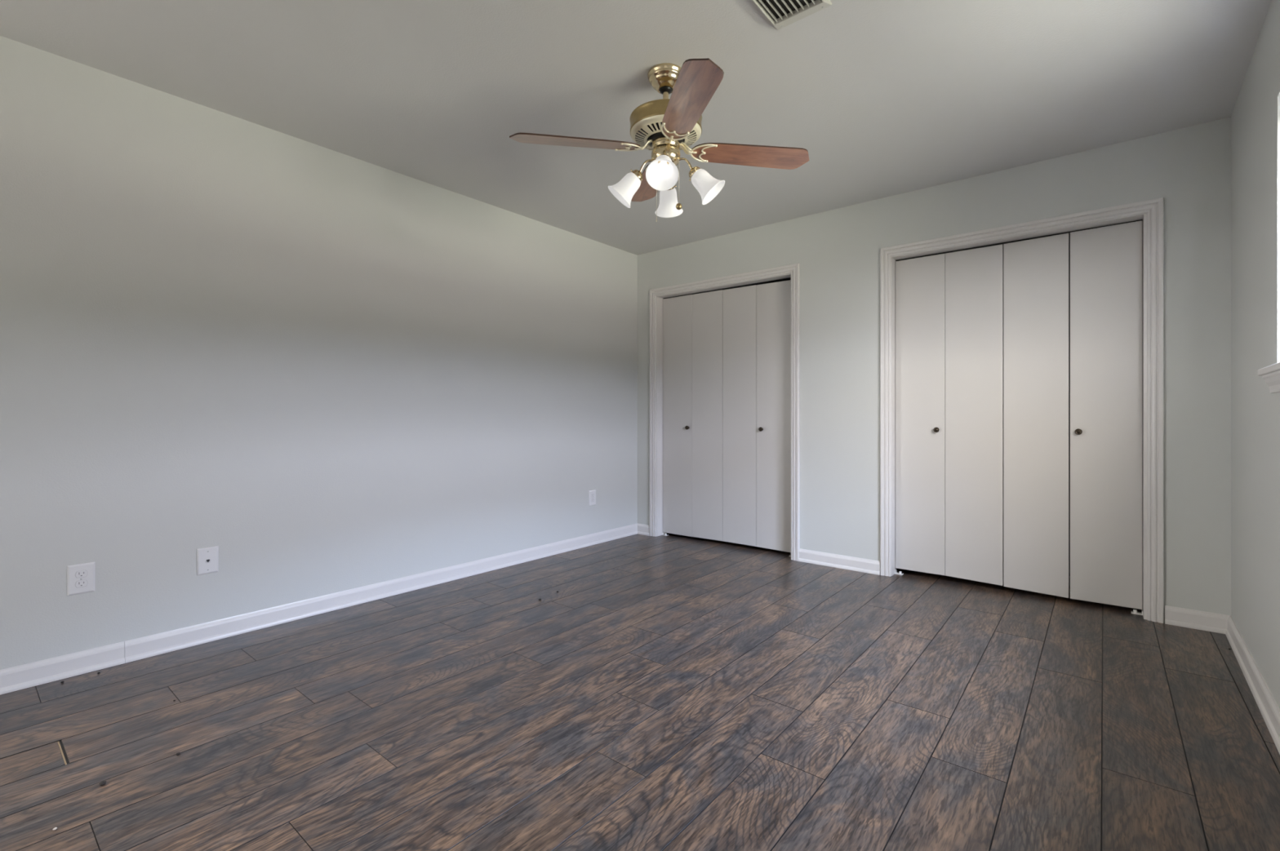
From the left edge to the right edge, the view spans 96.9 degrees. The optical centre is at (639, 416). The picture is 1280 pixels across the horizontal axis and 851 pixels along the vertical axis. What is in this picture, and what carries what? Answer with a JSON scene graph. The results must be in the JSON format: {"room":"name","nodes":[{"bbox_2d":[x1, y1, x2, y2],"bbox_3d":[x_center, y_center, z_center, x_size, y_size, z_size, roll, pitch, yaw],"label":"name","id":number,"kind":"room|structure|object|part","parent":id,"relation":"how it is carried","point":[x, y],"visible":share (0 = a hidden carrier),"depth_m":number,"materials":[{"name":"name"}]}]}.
{"room":"empty bedroom","nodes":[
{"label":"empty bedroom","id":0,"kind":"room"},
{"bbox_2d":[0,35,637,670],"bbox_3d":[-1.643,-0.190,3.091,0.120,2.444,6.435,0,0,39],"label":"wall","id":1,"kind":"structure","parent":0,"point":[329,371],"depth_m":2.73,"materials":[{"name":"paint"}]},
{"bbox_2d":[66,562,94,595],"bbox_3d":[-2.235,0.651,2.267,0.008,0.119,0.080,0,0,39],"label":"power outlet","id":2,"kind":"object","parent":1,"relation":"attached to","point":[80,577],"visible":1,"depth_m":2.26,"materials":[{"name":"plastic"}]},
{"bbox_2d":[75,580,87,587],"bbox_3d":[-2.232,0.671,2.265,0.002,0.025,0.034,0,0,39],"label":"receptacle","id":3,"kind":"object","parent":2,"relation":"attached to","point":[78,584],"depth_m":2.26,"materials":[{"name":"plastic"}]},
{"bbox_2d":[75,570,87,577],"bbox_3d":[-2.232,0.632,2.265,0.002,0.025,0.034,0,0,39],"label":"receptacle","id":4,"kind":"object","parent":2,"relation":"attached to","point":[78,574],"depth_m":2.26,"materials":[{"name":"plastic"}]},
{"bbox_2d":[196,546,218,575],"bbox_3d":[-1.972,0.660,2.588,0.008,0.119,0.080,0,0,39],"label":"wall jack","id":5,"kind":"object","parent":1,"relation":"attached to","point":[207,558],"visible":1,"depth_m":2.58,"materials":[{"name":"plastic"}]},
{"bbox_2d":[0,523,637,694],"bbox_3d":[-1.821,0.985,2.762,0.021,0.086,5.700,0,0,39],"label":"baseboard","id":6,"kind":"structure","parent":1,"relation":"attached to","point":[15,678],"depth_m":2.73,"materials":[{"name":"paint"}]},
{"bbox_2d":[588,489,595,506],"bbox_3d":[-0.379,0.655,4.535,0.008,0.121,0.078,0,0,39],"label":"power outlet","id":7,"kind":"object","parent":1,"relation":"attached to","point":[592,494],"visible":1,"depth_m":4.53,"materials":[{"name":"plastic"}]},
{"bbox_2d":[0,0,1271,255],"bbox_3d":[-0.105,-1.472,1.876,4.100,0.120,6.500,0,0,39],"label":"ceiling","id":8,"kind":"structure","parent":0,"point":[883,98],"depth_m":2.39,"materials":[{"name":"paint"}]},
{"bbox_2d":[509,58,808,222],"bbox_3d":[0.107,-1.115,2.340,0.923,0.594,0.922,0,0,36],"label":"ceiling fan","id":9,"kind":"object","parent":8,"relation":"hanging from","point":[666,126],"visible":1,"depth_m":2.29,"materials":[{"name":"brown wood"}]},
{"bbox_3d":[-0.258,-1.103,2.281,0.524,0.006,0.134,0,12,-9],"label":"blade","id":10,"kind":"part","parent":9,"relation":"part of","materials":[{"name":"brown wood"}]},
{"bbox_3d":[-0.064,-0.943,2.360,0.141,0.143,0.125,0,0,7],"label":"lamp shade","id":11,"kind":"part","parent":9,"relation":"part of","materials":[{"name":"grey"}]},
{"bbox_3d":[0.047,-1.115,2.704,0.134,0.006,0.524,-12,4,-9],"label":"blade","id":12,"kind":"part","parent":9,"relation":"part of","materials":[{"name":"brown wood"}]},
{"bbox_3d":[0.026,-1.035,2.350,0.065,0.057,0.009,0,0,7],"label":"light arm","id":13,"kind":"part","parent":9,"relation":"part of","materials":[{"name":"gold metal"}]},
{"bbox_3d":[0.086,-0.943,2.170,0.125,0.143,0.141,0,0,7],"label":"lamp shade","id":14,"kind":"part","parent":9,"relation":"part of","materials":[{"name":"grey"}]},
{"bbox_3d":[0.089,-0.963,2.191,0.048,0.074,0.071,0,0,7],"label":"bulb","id":15,"kind":"part","parent":9,"relation":"part of","materials":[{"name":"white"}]},
{"bbox_3d":[0.127,-0.943,2.510,0.125,0.143,0.141,0,0,7],"label":"lamp shade","id":16,"kind":"part","parent":9,"relation":"part of","materials":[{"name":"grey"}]},
{"bbox_3d":[0.156,-0.958,2.312,0.007,0.190,0.002,0,0,39],"label":"pull chain","id":17,"kind":"part","parent":9,"relation":"part of","materials":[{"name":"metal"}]},
{"bbox_3d":[0.188,-1.035,2.330,0.065,0.057,0.009,0,0,7],"label":"light arm","id":18,"kind":"part","parent":9,"relation":"part of","materials":[{"name":"gold metal"}]},
{"bbox_3d":[0.166,-1.091,1.976,0.134,0.006,0.524,12,0,-9],"label":"blade","id":19,"kind":"part","parent":9,"relation":"part of","materials":[{"name":"brown wood"}]},
{"bbox_3d":[0.277,-0.943,2.320,0.141,0.143,0.125,0,0,7],"label":"lamp shade","id":20,"kind":"part","parent":9,"relation":"part of","materials":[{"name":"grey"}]},
{"bbox_3d":[0.471,-1.103,2.400,0.524,0.006,0.134,0,-12,-9],"label":"blade","id":21,"kind":"part","parent":9,"relation":"part of","materials":[{"name":"brown wood"}]},
{"bbox_2d":[751,0,832,30],"bbox_3d":[0.452,-1.402,1.846,0.200,0.020,0.410,0,0,39],"label":"ceiling vent","id":22,"kind":"object","parent":8,"relation":"in","point":[784,13],"visible":1,"depth_m":1.95,"materials":[{"name":"metal"}]},
{"bbox_2d":[0,533,1279,850],"bbox_3d":[-0.187,1.030,1.942,3.930,0.004,6.500,0,0,39],"label":"floor","id":23,"kind":"structure","parent":0,"point":[673,692],"depth_m":1.85,"materials":[{"name":"brown wood"}]},
{"bbox_2d":[98,781,106,786],"bbox_3d":[-1.496,1.023,1.579,0.015,0.009,0.016,0,0,45],"label":"crumb","id":24,"kind":"object","parent":23,"relation":"on","point":[103,783],"visible":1,"depth_m":1.58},
{"bbox_2d":[637,116,1231,622],"bbox_3d":[1.418,-0.192,3.869,3.634,2.440,0.115,0,0,39],"label":"wall","id":25,"kind":"structure","parent":0,"point":[837,251],"depth_m":3.32,"materials":[{"name":"paint"}]},
{"bbox_2d":[637,524,649,536],"bbox_3d":[0.027,0.985,4.919,0.150,0.086,0.021,0,0,39],"label":"baseboard","id":26,"kind":"structure","parent":25,"relation":"attached to","point":[644,530],"depth_m":4.91,"materials":[{"name":"paint"}]},
{"bbox_2d":[662,289,722,541],"bbox_3d":[0.428,-0.003,4.711,0.595,2.015,0.063,0,0,39],"label":"door","id":27,"kind":"structure","parent":25,"relation":"in","point":[692,324],"depth_m":4.70,"materials":[{"name":"paint"}]},
{"bbox_2d":[649,262,799,561],"bbox_3d":[0.643,-0.029,4.490,1.345,2.113,0.134,0,0,39],"label":"door frame","id":28,"kind":"structure","parent":25,"relation":"attached to","point":[791,272],"depth_m":4.58,"materials":[{"name":"paint"}]},
{"bbox_2d":[722,280,791,552],"bbox_3d":[0.896,-0.003,4.328,0.609,2.006,0.063,0,0,39],"label":"door","id":29,"kind":"structure","parent":25,"relation":"in","point":[757,318],"depth_m":4.33,"materials":[{"name":"paint"}]},
{"bbox_2d":[798,549,879,575],"bbox_3d":[1.341,0.985,3.844,0.550,0.086,0.021,0,0,39],"label":"baseboard","id":30,"kind":"structure","parent":25,"relation":"attached to","point":[851,563],"depth_m":3.83,"materials":[{"name":"paint"}]},
{"bbox_2d":[895,244,1003,586],"bbox_3d":[1.897,-0.007,3.510,0.593,2.004,0.063,0,0,39],"label":"door","id":31,"kind":"structure","parent":25,"relation":"in","point":[949,306],"depth_m":3.50,"materials":[{"name":"paint"}]},
{"bbox_3d":[1.846,0.085,3.529,0.033,0.033,0.029,0,0,39],"label":"knob","id":32,"kind":"part","parent":31,"relation":"part of","materials":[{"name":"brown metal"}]},
{"bbox_2d":[880,197,1164,623],"bbox_3d":[2.115,-0.029,3.286,1.348,2.113,0.134,0,0,39],"label":"door frame","id":33,"kind":"structure","parent":25,"relation":"attached to","point":[1151,212],"depth_m":2.98,"materials":[{"name":"paint"}]},
{"bbox_2d":[1003,220,1142,609],"bbox_3d":[2.365,-0.004,3.127,0.608,2.018,0.063,0,0,39],"label":"door","id":34,"kind":"structure","parent":25,"relation":"in","point":[1106,262],"depth_m":3.11,"materials":[{"name":"paint"}]},
{"bbox_3d":[2.388,0.085,3.086,0.033,0.033,0.029,0,0,39],"label":"knob","id":35,"kind":"part","parent":34,"relation":"part of","materials":[{"name":"brown metal"}]},
{"bbox_2d":[1164,605,1231,634],"bbox_3d":[2.692,0.985,2.739,0.230,0.086,0.021,0,0,39],"label":"baseboard","id":36,"kind":"structure","parent":25,"relation":"attached to","point":[1180,617],"depth_m":2.74,"materials":[{"name":"paint"}]},
{"bbox_2d":[726,221,1142,586],"bbox_3d":[1.697,-0.192,4.158,3.700,2.440,0.685,0,0,39],"label":"wall","id":37,"kind":"structure","parent":0,"point":[1142,221],"depth_m":3.64,"materials":[{"name":"paint"}]},
{"bbox_2d":[1231,0,1279,709],"bbox_3d":[0.988,-0.192,0.463,0.150,2.440,5.700,0,0,41],"label":"wall","id":38,"kind":"structure","parent":0,"point":[1255,115],"depth_m":2.13,"materials":[{"name":"paint"}]},
{"bbox_2d":[1225,616,1279,755],"bbox_3d":[0.923,0.985,0.519,0.022,0.086,5.700,0,0,41],"label":"baseboard","id":39,"kind":"structure","parent":38,"relation":"attached to","point":[1269,710],"depth_m":2.08,"materials":[{"name":"paint"}]},
{"bbox_2d":[1257,362,1279,393],"bbox_3d":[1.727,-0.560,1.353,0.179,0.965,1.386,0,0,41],"label":"window sill","id":40,"kind":"structure","parent":38,"relation":"in","point":[1270,374],"depth_m":1.81,"materials":[{"name":"paint"}]},
{"bbox_3d":[1.706,-0.148,1.371,0.124,0.022,1.386,0,0,41],"label":"sill","id":41,"kind":"part","parent":40,"relation":"part of","materials":[{"name":"paint"}]}
]}

